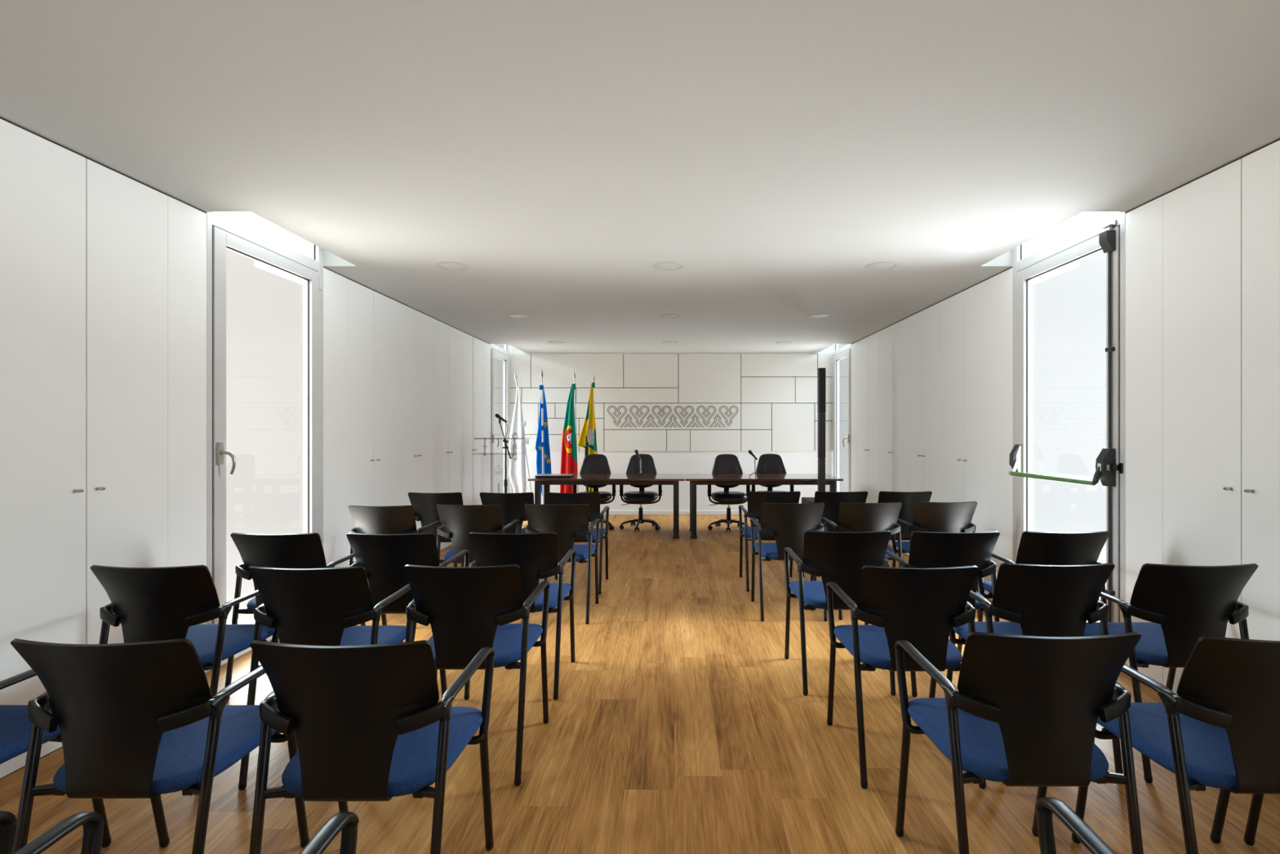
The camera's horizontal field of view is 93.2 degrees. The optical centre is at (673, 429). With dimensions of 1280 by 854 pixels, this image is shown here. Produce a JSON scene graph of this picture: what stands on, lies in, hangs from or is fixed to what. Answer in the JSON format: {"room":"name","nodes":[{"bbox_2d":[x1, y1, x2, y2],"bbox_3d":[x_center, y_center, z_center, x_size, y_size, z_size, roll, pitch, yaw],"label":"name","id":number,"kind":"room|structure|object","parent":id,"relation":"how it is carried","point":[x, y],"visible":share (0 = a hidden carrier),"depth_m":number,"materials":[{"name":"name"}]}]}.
{"room":"conference room","nodes":[
{"label":"conference room","id":0,"kind":"room"},
{"bbox_2d":[168,195,490,672],"bbox_3d":[-2.670,0.072,2.965,0.160,2.550,11.130,0,0,0],"label":"wall","id":1,"kind":"structure","parent":0,"point":[187,224],"depth_m":3.29,"materials":[{"name":"white paint"}]},
{"bbox_2d":[0,116,490,344],"bbox_3d":[-2.602,-1.199,2.965,0.016,0.008,11.130,0,0,0],"label":"trim","id":2,"kind":"structure","parent":1,"relation":"attached to","point":[4,119],"depth_m":2.89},
{"bbox_2d":[205,212,323,671],"bbox_3d":[-2.576,-0.128,3.905,0.169,2.950,1.114,0,0,0],"label":"door","id":3,"kind":"structure","parent":1,"relation":"in","point":[223,233],"depth_m":3.53,"materials":[{"name":"grey metal"}]},
{"bbox_2d":[490,343,510,493],"bbox_3d":[-2.576,-0.128,9.018,0.169,2.950,0.977,0,0,0],"label":"door","id":4,"kind":"structure","parent":1,"relation":"in","point":[496,351],"depth_m":9.35,"materials":[{"name":"grey metal"}]},
{"bbox_2d":[0,0,1279,352],"bbox_3d":[-0.050,-1.443,3.390,6.100,0.480,12.380,0,0,0],"label":"ceiling","id":5,"kind":"structure","parent":0,"point":[558,152],"depth_m":2.41,"materials":[{"name":"paint"}]},
{"bbox_2d":[435,261,469,271],"bbox_3d":[-1.635,-1.200,4.459,0.237,0.006,0.237,0,0,0],"label":"recessed light","id":6,"kind":"object","parent":5,"relation":"in","point":[454,266],"visible":1,"depth_m":4.45,"materials":[{"name":"white plastic"}]},
{"bbox_2d":[439,263,465,269],"bbox_3d":[-1.635,-1.201,4.459,0.181,0.004,0.181,0,0,-3],"label":"diffuser","id":7,"kind":"object","parent":6,"relation":"attached to","point":[444,266],"depth_m":4.46,"materials":[{"name":"white plastic"}]},
{"bbox_2d":[508,313,531,318],"bbox_3d":[-1.635,-1.200,6.420,0.237,0.006,0.237,0,0,0],"label":"recessed light","id":8,"kind":"object","parent":5,"relation":"in","point":[514,315],"visible":1,"depth_m":6.42,"materials":[{"name":"white plastic"}]},
{"bbox_2d":[511,315,528,317],"bbox_3d":[-1.635,-1.201,6.420,0.181,0.004,0.181,0,0,3],"label":"diffuser","id":9,"kind":"object","parent":8,"relation":"attached to","point":[513,316],"depth_m":6.43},
{"bbox_2d":[547,341,564,344],"bbox_3d":[-1.635,-1.200,8.400,0.237,0.006,0.237,0,0,0],"label":"recessed light","id":10,"kind":"object","parent":5,"relation":"in","point":[549,342],"visible":1,"depth_m":8.36,"materials":[{"name":"white plastic"}]},
{"bbox_2d":[652,261,684,271],"bbox_3d":[-0.045,-1.200,4.459,0.237,0.006,0.237,0,0,0],"label":"recessed light","id":11,"kind":"object","parent":5,"relation":"in","point":[664,266],"visible":1,"depth_m":4.45,"materials":[{"name":"white plastic"}]},
{"bbox_2d":[655,263,679,269],"bbox_3d":[-0.045,-1.201,4.459,0.181,0.004,0.181,0,0,-3],"label":"diffuser","id":12,"kind":"object","parent":11,"relation":"attached to","point":[658,266],"depth_m":4.46,"materials":[{"name":"white plastic"}]},
{"bbox_2d":[658,313,680,318],"bbox_3d":[-0.045,-1.200,6.420,0.237,0.006,0.237,0,0,0],"label":"recessed light","id":13,"kind":"object","parent":5,"relation":"in","point":[667,315],"visible":1,"depth_m":6.42,"materials":[{"name":"white plastic"}]},
{"bbox_2d":[661,315,678,317],"bbox_3d":[-0.045,-1.201,6.420,0.181,0.004,0.181,0,0,-3],"label":"diffuser","id":14,"kind":"object","parent":13,"relation":"attached to","point":[662,316],"depth_m":6.43,"materials":[{"name":"white plastic"}]},
{"bbox_2d":[662,341,679,344],"bbox_3d":[-0.045,-1.200,8.400,0.237,0.006,0.237,0,0,0],"label":"recessed light","id":15,"kind":"object","parent":5,"relation":"in","point":[665,342],"visible":1,"depth_m":8.36,"materials":[{"name":"white plastic"}]},
{"bbox_2d":[775,341,792,344],"bbox_3d":[1.532,-1.200,8.400,0.237,0.006,0.237,0,0,0],"label":"recessed light","id":16,"kind":"object","parent":5,"relation":"in","point":[780,342],"visible":1,"depth_m":8.36,"materials":[{"name":"white plastic"}]},
{"bbox_2d":[806,313,829,318],"bbox_3d":[1.532,-1.200,6.420,0.237,0.006,0.237,0,0,0],"label":"recessed light","id":17,"kind":"object","parent":5,"relation":"in","point":[818,315],"visible":1,"depth_m":6.42,"materials":[{"name":"white plastic"}]},
{"bbox_2d":[809,315,826,317],"bbox_3d":[1.532,-1.201,6.420,0.181,0.004,0.181,0,0,-3],"label":"diffuser","id":18,"kind":"object","parent":17,"relation":"attached to","point":[811,316],"depth_m":6.43,"materials":[{"name":"white plastic"}]},
{"bbox_2d":[864,261,898,271],"bbox_3d":[1.532,-1.200,4.459,0.237,0.006,0.237,0,0,0],"label":"recessed light","id":19,"kind":"object","parent":5,"relation":"in","point":[878,266],"visible":1,"depth_m":4.46,"materials":[{"name":"white plastic"}]},
{"bbox_2d":[868,263,894,269],"bbox_3d":[1.532,-1.201,4.459,0.181,0.004,0.181,0,0,-3],"label":"diffuser","id":20,"kind":"object","parent":19,"relation":"attached to","point":[871,266],"depth_m":4.46,"materials":[{"name":"white plastic"}]},
{"bbox_2d":[0,515,1279,853],"bbox_3d":[-0.050,1.407,3.390,6.100,0.120,12.380,0,0,0],"label":"floor","id":21,"kind":"structure","parent":0,"point":[680,722],"depth_m":2.43,"materials":[{"name":"brown wood"}]},
{"bbox_2d":[0,810,17,853],"bbox_3d":[-1.456,0.932,0.883,0.503,0.830,0.524,0,0,0],"label":"armchair","id":22,"kind":"object","parent":21,"relation":"on","point":[8,821],"visible":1,"depth_m":1.10,"materials":[{"name":"black plastic"}]},
{"bbox_2d":[0,669,111,847],"bbox_3d":[-2.064,0.932,1.714,0.503,0.830,0.524,0,0,0],"label":"armchair","id":23,"kind":"object","parent":21,"relation":"on","point":[15,723],"visible":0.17,"depth_m":1.78,"materials":[{"name":"blue fabric"}]},
{"bbox_2d":[0,118,168,777],"bbox_3d":[-2.644,0.072,2.665,0.168,2.549,0.856,0,0,0],"label":"tall cabinet","id":24,"kind":"object","parent":21,"relation":"on","point":[84,243],"visible":0.95,"depth_m":2.61,"materials":[{"name":"white paint"}]},
{"bbox_2d":[10,638,309,853],"bbox_3d":[-1.419,0.932,1.713,0.503,0.830,0.524,0,0,0],"label":"armchair","id":25,"kind":"object","parent":21,"relation":"on","point":[140,719],"visible":0.88,"depth_m":1.51,"materials":[{"name":"black plastic"}]},
{"bbox_2d":[89,564,279,698],"bbox_3d":[-2.006,0.932,2.523,0.503,0.830,0.524,0,0,0],"label":"armchair","id":26,"kind":"object","parent":21,"relation":"on","point":[149,604],"visible":0.59,"depth_m":2.32,"materials":[{"name":"black plastic"}]},
{"bbox_2d":[13,811,359,853],"bbox_3d":[-0.826,0.932,0.880,0.503,0.830,0.524,0,0,0],"label":"armchair","id":27,"kind":"object","parent":21,"relation":"on","point":[92,822],"visible":1,"depth_m":1.06,"materials":[{"name":"black plastic"}]},
{"bbox_2d":[224,532,365,700],"bbox_3d":[-2.000,0.932,3.241,0.503,0.830,0.524,0,0,0],"label":"armchair","id":28,"kind":"object","parent":21,"relation":"on","point":[300,550],"visible":0.33,"depth_m":3.02,"materials":[{"name":"black plastic"}]},
{"bbox_2d":[238,565,416,790],"bbox_3d":[-1.395,0.932,2.505,0.503,0.830,0.524,0,0,0],"label":"armchair","id":29,"kind":"object","parent":21,"relation":"on","point":[313,606],"visible":0.64,"depth_m":2.30,"materials":[{"name":"black plastic"}]},
{"bbox_2d":[248,640,494,853],"bbox_3d":[-0.818,0.932,1.702,0.503,0.830,0.524,0,0,0],"label":"armchair","id":30,"kind":"object","parent":21,"relation":"on","point":[368,722],"visible":1,"depth_m":1.50,"materials":[{"name":"black plastic"}]},
{"bbox_2d":[346,278,396,584],"bbox_3d":[-2.644,0.072,5.217,0.168,2.549,0.856,0,0,0],"label":"tall cabinet","id":31,"kind":"object","parent":21,"relation":"on","point":[371,315],"visible":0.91,"depth_m":5.14,"materials":[{"name":"white paint"}]},
{"bbox_2d":[347,505,441,566],"bbox_3d":[-2.000,0.932,4.333,0.503,0.830,0.524,0,0,0],"label":"armchair","id":32,"kind":"object","parent":21,"relation":"on","point":[398,519],"visible":0.29,"depth_m":4.11,"materials":[{"name":"black plastic"}]},
{"bbox_2d":[346,532,470,678],"bbox_3d":[-1.417,0.932,3.241,0.503,0.830,0.524,0,0,0],"label":"armchair","id":33,"kind":"object","parent":21,"relation":"on","point":[384,557],"visible":0.56,"depth_m":3.03,"materials":[{"name":"black plastic"}]},
{"bbox_2d":[396,301,433,529],"bbox_3d":[-2.644,0.072,6.075,0.168,2.549,0.856,0,0,0],"label":"tall cabinet","id":34,"kind":"object","parent":21,"relation":"on","point":[415,329],"visible":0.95,"depth_m":6.04,"materials":[{"name":"white paint"}]},
{"bbox_2d":[408,492,464,566],"bbox_3d":[-1.962,0.932,5.176,0.503,0.830,0.524,0,0,0],"label":"armchair","id":35,"kind":"object","parent":21,"relation":"on","point":[425,511],"visible":0.35,"depth_m":4.96,"materials":[{"name":"black plastic"}]},
{"bbox_2d":[433,318,461,550],"bbox_3d":[-2.644,0.072,6.933,0.168,2.549,0.856,0,0,0],"label":"tall cabinet","id":36,"kind":"object","parent":21,"relation":"on","point":[446,339],"visible":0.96,"depth_m":6.89,"materials":[{"name":"white paint"}]},
{"bbox_2d":[461,331,483,505],"bbox_3d":[-2.644,0.072,7.792,0.168,2.549,0.858,0,0,0],"label":"tall cabinet","id":37,"kind":"object","parent":21,"relation":"on","point":[472,348],"visible":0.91,"depth_m":7.73,"materials":[{"name":"white paint"}]},
{"bbox_2d":[404,564,550,786],"bbox_3d":[-0.815,0.932,2.532,0.503,0.830,0.524,0,0,0],"label":"armchair","id":38,"kind":"object","parent":21,"relation":"on","point":[468,610],"visible":0.85,"depth_m":2.33,"materials":[{"name":"black plastic"}]},
{"bbox_2d":[435,503,519,566],"bbox_3d":[-1.425,0.932,4.392,0.503,0.830,0.524,0,0,0],"label":"armchair","id":39,"kind":"object","parent":21,"relation":"on","point":[457,522],"visible":0.67,"depth_m":4.18,"materials":[{"name":"black plastic"}]},
{"bbox_2d":[472,437,525,493],"bbox_3d":[-2.176,0.724,7.670,0.635,1.245,0.420,0,0,0],"label":"lectern","id":40,"kind":"object","parent":21,"relation":"on","point":[484,453],"visible":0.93,"depth_m":7.55,"materials":[{"name":"clear plastic"}]},
{"bbox_2d":[473,452,523,453],"bbox_3d":[-2.216,0.307,7.660,0.554,0.010,0.360,0,0,0],"label":"shelf","id":41,"kind":"object","parent":40,"relation":"attached to","point":[480,452],"depth_m":7.65,"materials":[{"name":"clear glass"}]},
{"bbox_2d":[477,437,525,439],"bbox_3d":[-2.166,0.116,7.680,0.615,0.012,0.400,0,0,0],"label":"shelf","id":42,"kind":"object","parent":40,"relation":"attached to","point":[477,437],"depth_m":7.55,"materials":[{"name":"clear glass"}]},
{"bbox_2d":[494,413,511,493],"bbox_3d":[-1.914,0.582,6.991,0.437,1.524,0.418,0,0,0],"label":"microphone stand","id":43,"kind":"object","parent":21,"relation":"on","point":[497,415],"visible":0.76,"depth_m":6.94,"materials":[{"name":"metal"}]},
{"bbox_2d":[480,492,547,578],"bbox_3d":[-1.373,0.932,5.176,0.503,0.830,0.524,0,0,0],"label":"armchair","id":44,"kind":"object","parent":21,"relation":"on","point":[512,504],"visible":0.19,"depth_m":4.95,"materials":[{"name":"black plastic"}]},
{"bbox_2d":[463,532,576,699],"bbox_3d":[-0.813,0.932,3.257,0.503,0.830,0.524,0,0,0],"label":"armchair","id":45,"kind":"object","parent":21,"relation":"on","point":[535,554],"visible":0.56,"depth_m":3.05,"materials":[{"name":"black plastic"}]},
{"bbox_2d":[508,372,531,493],"bbox_3d":[-2.233,0.237,9.062,0.496,2.219,0.220,0,0,0],"label":"flag","id":46,"kind":"object","parent":21,"relation":"on","point":[517,468],"visible":0.95,"depth_m":9.04,"materials":[{"name":"fabric"}]},
{"bbox_2d":[535,370,551,504],"bbox_3d":[-1.856,0.243,8.626,0.222,2.207,0.220,0,0,-21],"label":"flag","id":47,"kind":"object","parent":21,"relation":"on","point":[542,443],"visible":0.9,"depth_m":8.67,"materials":[{"name":"blue fabric"}]},
{"bbox_2d":[521,503,599,624],"bbox_3d":[-0.822,0.932,4.422,0.503,0.830,0.524,0,0,0],"label":"armchair","id":48,"kind":"object","parent":21,"relation":"on","point":[569,522],"visible":0.66,"depth_m":4.22,"materials":[{"name":"black plastic"}]},
{"bbox_2d":[560,370,578,493],"bbox_3d":[-1.514,0.233,9.062,0.395,2.228,0.220,0,0,0],"label":"flag","id":49,"kind":"object","parent":21,"relation":"on","point":[569,457],"visible":0.76,"depth_m":9.04,"materials":[{"name":"fabric"}]},
{"bbox_2d":[544,492,608,594],"bbox_3d":[-0.829,0.932,5.176,0.503,0.830,0.524,0,0,0],"label":"armchair","id":50,"kind":"object","parent":21,"relation":"on","point":[592,500],"visible":0.36,"depth_m":4.97,"materials":[{"name":"black plastic"}]},
{"bbox_2d":[577,375,597,523],"bbox_3d":[-1.273,0.274,8.726,0.282,2.146,0.222,0,0,-30],"label":"flag","id":51,"kind":"object","parent":21,"relation":"on","point":[587,439],"visible":0.7,"depth_m":8.69,"materials":[{"name":"fabric"}]},
{"bbox_2d":[573,453,616,529],"bbox_3d":[-1.077,0.846,8.186,0.597,1.002,0.588,0,0,-3],"label":"swivel chair","id":52,"kind":"object","parent":21,"relation":"on","point":[592,463],"visible":0.35,"depth_m":8.35,"materials":[{"name":"black plastic"}]},
{"bbox_2d":[527,473,684,538],"bbox_3d":[-0.829,0.977,7.800,1.919,0.740,0.840,0,0,0],"label":"conference table","id":53,"kind":"object","parent":21,"relation":"on","point":[673,479],"visible":0.73,"depth_m":7.46,"materials":[{"name":"brown wood"}]},
{"bbox_2d":[534,473,574,477],"bbox_3d":[-1.522,0.594,7.725,0.450,0.026,0.290,0,0,0],"label":"laptop","id":54,"kind":"object","parent":53,"relation":"on","point":[567,475],"visible":1,"depth_m":7.61,"materials":[{"name":"plastic"}]},
{"bbox_2d":[634,449,645,476],"bbox_3d":[-0.433,0.434,7.764,0.152,0.343,0.146,0,0,0],"label":"table microphone","id":55,"kind":"object","parent":53,"relation":"on","point":[635,451],"visible":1,"depth_m":7.74,"materials":[{"name":"plastic"}]},
{"bbox_2d":[619,453,662,531],"bbox_3d":[-0.451,0.846,8.206,0.597,1.002,0.588,0,0,0],"label":"swivel chair","id":56,"kind":"object","parent":21,"relation":"on","point":[641,497],"visible":0.87,"depth_m":8.19,"materials":[{"name":"black plastic"}]},
{"bbox_2d":[706,453,750,532],"bbox_3d":[0.739,0.846,8.166,0.597,1.002,0.588,0,0,-2],"label":"swivel chair","id":57,"kind":"object","parent":21,"relation":"on","point":[723,463],"visible":0.75,"depth_m":8.16,"materials":[{"name":"black plastic"}]},
{"bbox_2d":[684,473,843,538],"bbox_3d":[1.103,0.977,7.800,1.929,0.740,0.840,0,0,0],"label":"conference table","id":58,"kind":"object","parent":21,"relation":"on","point":[695,479],"visible":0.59,"depth_m":7.46,"materials":[{"name":"brown wood"}]},
{"bbox_2d":[748,449,760,476],"bbox_3d":[1.017,0.435,7.713,0.135,0.340,0.155,0,0,-20],"label":"table microphone","id":59,"kind":"object","parent":58,"relation":"on","point":[750,451],"visible":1,"depth_m":7.71,"materials":[{"name":"plastic"}]},
{"bbox_2d":[738,491,802,591],"bbox_3d":[0.836,0.932,5.262,0.503,0.830,0.524,0,0,0],"label":"armchair","id":60,"kind":"object","parent":21,"relation":"on","point":[755,499],"visible":0.43,"depth_m":5.06,"materials":[{"name":"black plastic"}]},
{"bbox_2d":[751,453,794,526],"bbox_3d":[1.349,0.846,8.276,0.597,1.002,0.588,0,0,2],"label":"swivel chair","id":61,"kind":"object","parent":21,"relation":"on","point":[767,463],"visible":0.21,"depth_m":8.44,"materials":[{"name":"black plastic"}]},
{"bbox_2d":[750,502,827,621],"bbox_3d":[0.841,0.932,4.484,0.503,0.830,0.524,0,0,0],"label":"armchair","id":62,"kind":"object","parent":21,"relation":"on","point":[788,523],"visible":0.77,"depth_m":4.28,"materials":[{"name":"black plastic"}]},
{"bbox_2d":[801,368,826,526],"bbox_3d":[1.748,0.312,7.182,0.380,2.069,0.436,0,0,0],"label":"loudspeaker","id":63,"kind":"object","parent":21,"relation":"on","point":[821,372],"visible":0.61,"depth_m":7.11,"materials":[{"name":"black plastic"}]},
{"bbox_2d":[819,368,825,411],"bbox_3d":[1.748,-0.455,7.113,0.064,0.502,0.005,0,0,0],"label":"grille","id":64,"kind":"object","parent":63,"relation":"attached to","point":[822,371],"depth_m":7.11,"materials":[{"name":"black metal"}]},
{"bbox_2d":[802,491,867,581],"bbox_3d":[1.399,0.932,5.262,0.503,0.830,0.524,0,0,0],"label":"armchair","id":65,"kind":"object","parent":21,"relation":"on","point":[831,500],"visible":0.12,"depth_m":5.04,"materials":[{"name":"black plastic"}]},
{"bbox_2d":[783,530,896,695],"bbox_3d":[0.887,0.932,3.305,0.503,0.830,0.524,0,0,0],"label":"armchair","id":66,"kind":"object","parent":21,"relation":"on","point":[839,558],"visible":0.77,"depth_m":3.10,"materials":[{"name":"black plastic"}]},
{"bbox_2d":[821,502,902,619],"bbox_3d":[1.401,0.932,4.516,0.503,0.830,0.524,0,0,0],"label":"armchair","id":67,"kind":"object","parent":21,"relation":"on","point":[853,517],"visible":0.39,"depth_m":4.30,"materials":[{"name":"black plastic"}]},
{"bbox_2d":[857,331,879,502],"bbox_3d":[2.555,0.072,7.792,0.168,2.549,0.858,0,0,0],"label":"tall cabinet","id":68,"kind":"object","parent":21,"relation":"on","point":[868,347],"visible":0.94,"depth_m":7.79,"materials":[{"name":"white paint"}]},
{"bbox_2d":[879,318,906,553],"bbox_3d":[2.555,0.072,6.933,0.168,2.549,0.856,0,0,0],"label":"tall cabinet","id":69,"kind":"object","parent":21,"relation":"on","point":[892,339],"visible":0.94,"depth_m":6.91,"materials":[{"name":"white paint"}]},
{"bbox_2d":[877,491,932,540],"bbox_3d":[1.933,0.932,5.262,0.503,0.830,0.524,0,0,0],"label":"armchair","id":70,"kind":"object","parent":21,"relation":"on","point":[908,500],"visible":0.24,"depth_m":5.04,"materials":[{"name":"black plastic"}]},
{"bbox_2d":[826,565,986,788],"bbox_3d":[0.938,0.932,2.514,0.503,0.830,0.524,0,0,0],"label":"armchair","id":71,"kind":"object","parent":21,"relation":"on","point":[918,606],"visible":0.91,"depth_m":2.31,"materials":[{"name":"black plastic"}]},
{"bbox_2d":[906,301,942,555],"bbox_3d":[2.555,0.072,6.075,0.168,2.549,0.856,0,0,0],"label":"tall cabinet","id":72,"kind":"object","parent":21,"relation":"on","point":[923,328],"visible":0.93,"depth_m":6.04,"materials":[{"name":"white paint"}]},
{"bbox_2d":[891,501,979,617],"bbox_3d":[1.955,0.932,4.548,0.503,0.830,0.524,0,0,0],"label":"armchair","id":73,"kind":"object","parent":21,"relation":"on","point":[934,517],"visible":0.48,"depth_m":4.33,"materials":[{"name":"black plastic"}]},
{"bbox_2d":[885,530,999,697],"bbox_3d":[1.434,0.932,3.289,0.503,0.830,0.524,0,0,0],"label":"armchair","id":74,"kind":"object","parent":21,"relation":"on","point":[928,549],"visible":0.3,"depth_m":3.07,"materials":[{"name":"black plastic"}]},
{"bbox_2d":[942,279,989,594],"bbox_3d":[2.555,0.072,5.217,0.168,2.549,0.856,0,0,0],"label":"tall cabinet","id":75,"kind":"object","parent":21,"relation":"on","point":[965,314],"visible":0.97,"depth_m":5.16,"materials":[{"name":"white paint"}]},
{"bbox_2d":[894,631,1143,853],"bbox_3d":[0.976,0.932,1.764,0.503,0.830,0.524,0,0,0],"label":"armchair","id":76,"kind":"object","parent":21,"relation":"on","point":[1024,710],"visible":0.99,"depth_m":1.56,"materials":[{"name":"black plastic"}]},
{"bbox_2d":[944,562,1123,773],"bbox_3d":[1.486,0.932,2.560,0.503,0.830,0.524,0,0,0],"label":"armchair","id":77,"kind":"object","parent":21,"relation":"on","point":[1036,600],"visible":0.62,"depth_m":2.35,"materials":[{"name":"black plastic"}]},
{"bbox_2d":[977,530,1110,622],"bbox_3d":[1.995,0.932,3.289,0.503,0.830,0.524,0,0,0],"label":"armchair","id":78,"kind":"object","parent":21,"relation":"on","point":[1037,548],"visible":0.23,"depth_m":3.07,"materials":[{"name":"black plastic"}]},
{"bbox_2d":[1035,796,1115,853],"bbox_3d":[0.934,0.932,0.923,0.503,0.830,0.524,0,0,0],"label":"armchair","id":79,"kind":"object","parent":21,"relation":"on","point":[1046,806],"visible":1,"depth_m":1.09,"materials":[{"name":"black plastic"}]},
{"bbox_2d":[1083,563,1257,782],"bbox_3d":[2.035,0.932,2.550,0.503,0.830,0.524,0,0,0],"label":"armchair","id":80,"kind":"object","parent":21,"relation":"on","point":[1182,604],"visible":0.65,"depth_m":2.35,"materials":[{"name":"black plastic"}]},
{"bbox_2d":[1071,635,1279,853],"bbox_3d":[1.539,0.932,1.732,0.503,0.830,0.524,0,0,0],"label":"armchair","id":81,"kind":"object","parent":21,"relation":"on","point":[1221,729],"visible":0.82,"depth_m":1.55,"materials":[{"name":"black plastic"}]},
{"bbox_2d":[1162,140,1279,695],"bbox_3d":[2.555,0.072,2.665,0.168,2.549,0.856,0,0,0],"label":"tall cabinet","id":82,"kind":"object","parent":21,"relation":"on","point":[1221,228],"visible":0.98,"depth_m":2.75,"materials":[{"name":"white paint"}]},
{"bbox_2d":[1243,793,1264,845],"bbox_3d":[2.094,0.932,1.724,0.503,0.830,0.524,0,0,0],"label":"chair leg","id":83,"kind":"object","parent":21,"relation":"on","point":[1256,802],"visible":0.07,"depth_m":1.94,"materials":[{"name":"black plastic"}]},
{"bbox_2d":[509,344,832,510],"bbox_3d":[-0.044,-0.128,9.544,5.191,2.950,0.073,0,0,0],"label":"wall","id":84,"kind":"structure","parent":0,"point":[684,411],"depth_m":9.51,"materials":[{"name":"paint"}]},
{"bbox_2d":[600,510,747,515],"bbox_3d":[-0.044,1.314,9.513,5.089,0.066,0.014,0,0,0],"label":"baseboard","id":85,"kind":"structure","parent":84,"relation":"attached to","point":[611,512],"depth_m":9.51,"materials":[{"name":"white wood"}]},
{"bbox_2d":[851,195,1162,684],"bbox_3d":[2.581,0.072,2.965,0.160,2.550,11.130,0,0,0],"label":"wall","id":86,"kind":"structure","parent":0,"point":[1144,224],"depth_m":3.29,"materials":[{"name":"white paint"}]},
{"bbox_2d":[832,343,851,491],"bbox_3d":[2.487,-0.128,9.018,0.169,2.950,0.977,0,0,0],"label":"door","id":87,"kind":"structure","parent":86,"relation":"in","point":[840,353],"depth_m":9.35,"materials":[{"name":"grey metal"}]},
{"bbox_2d":[851,138,1279,344],"bbox_3d":[2.513,-1.199,2.965,0.016,0.008,11.130,0,0,0],"label":"trim","id":88,"kind":"structure","parent":86,"relation":"attached to","point":[1276,140],"depth_m":3.05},
{"bbox_2d":[1008,212,1126,664],"bbox_3d":[2.480,-0.128,3.905,0.182,2.950,1.114,0,0,0],"label":"door","id":89,"kind":"structure","parent":86,"relation":"in","point":[1108,235],"depth_m":3.48,"materials":[{"name":"grey metal"}]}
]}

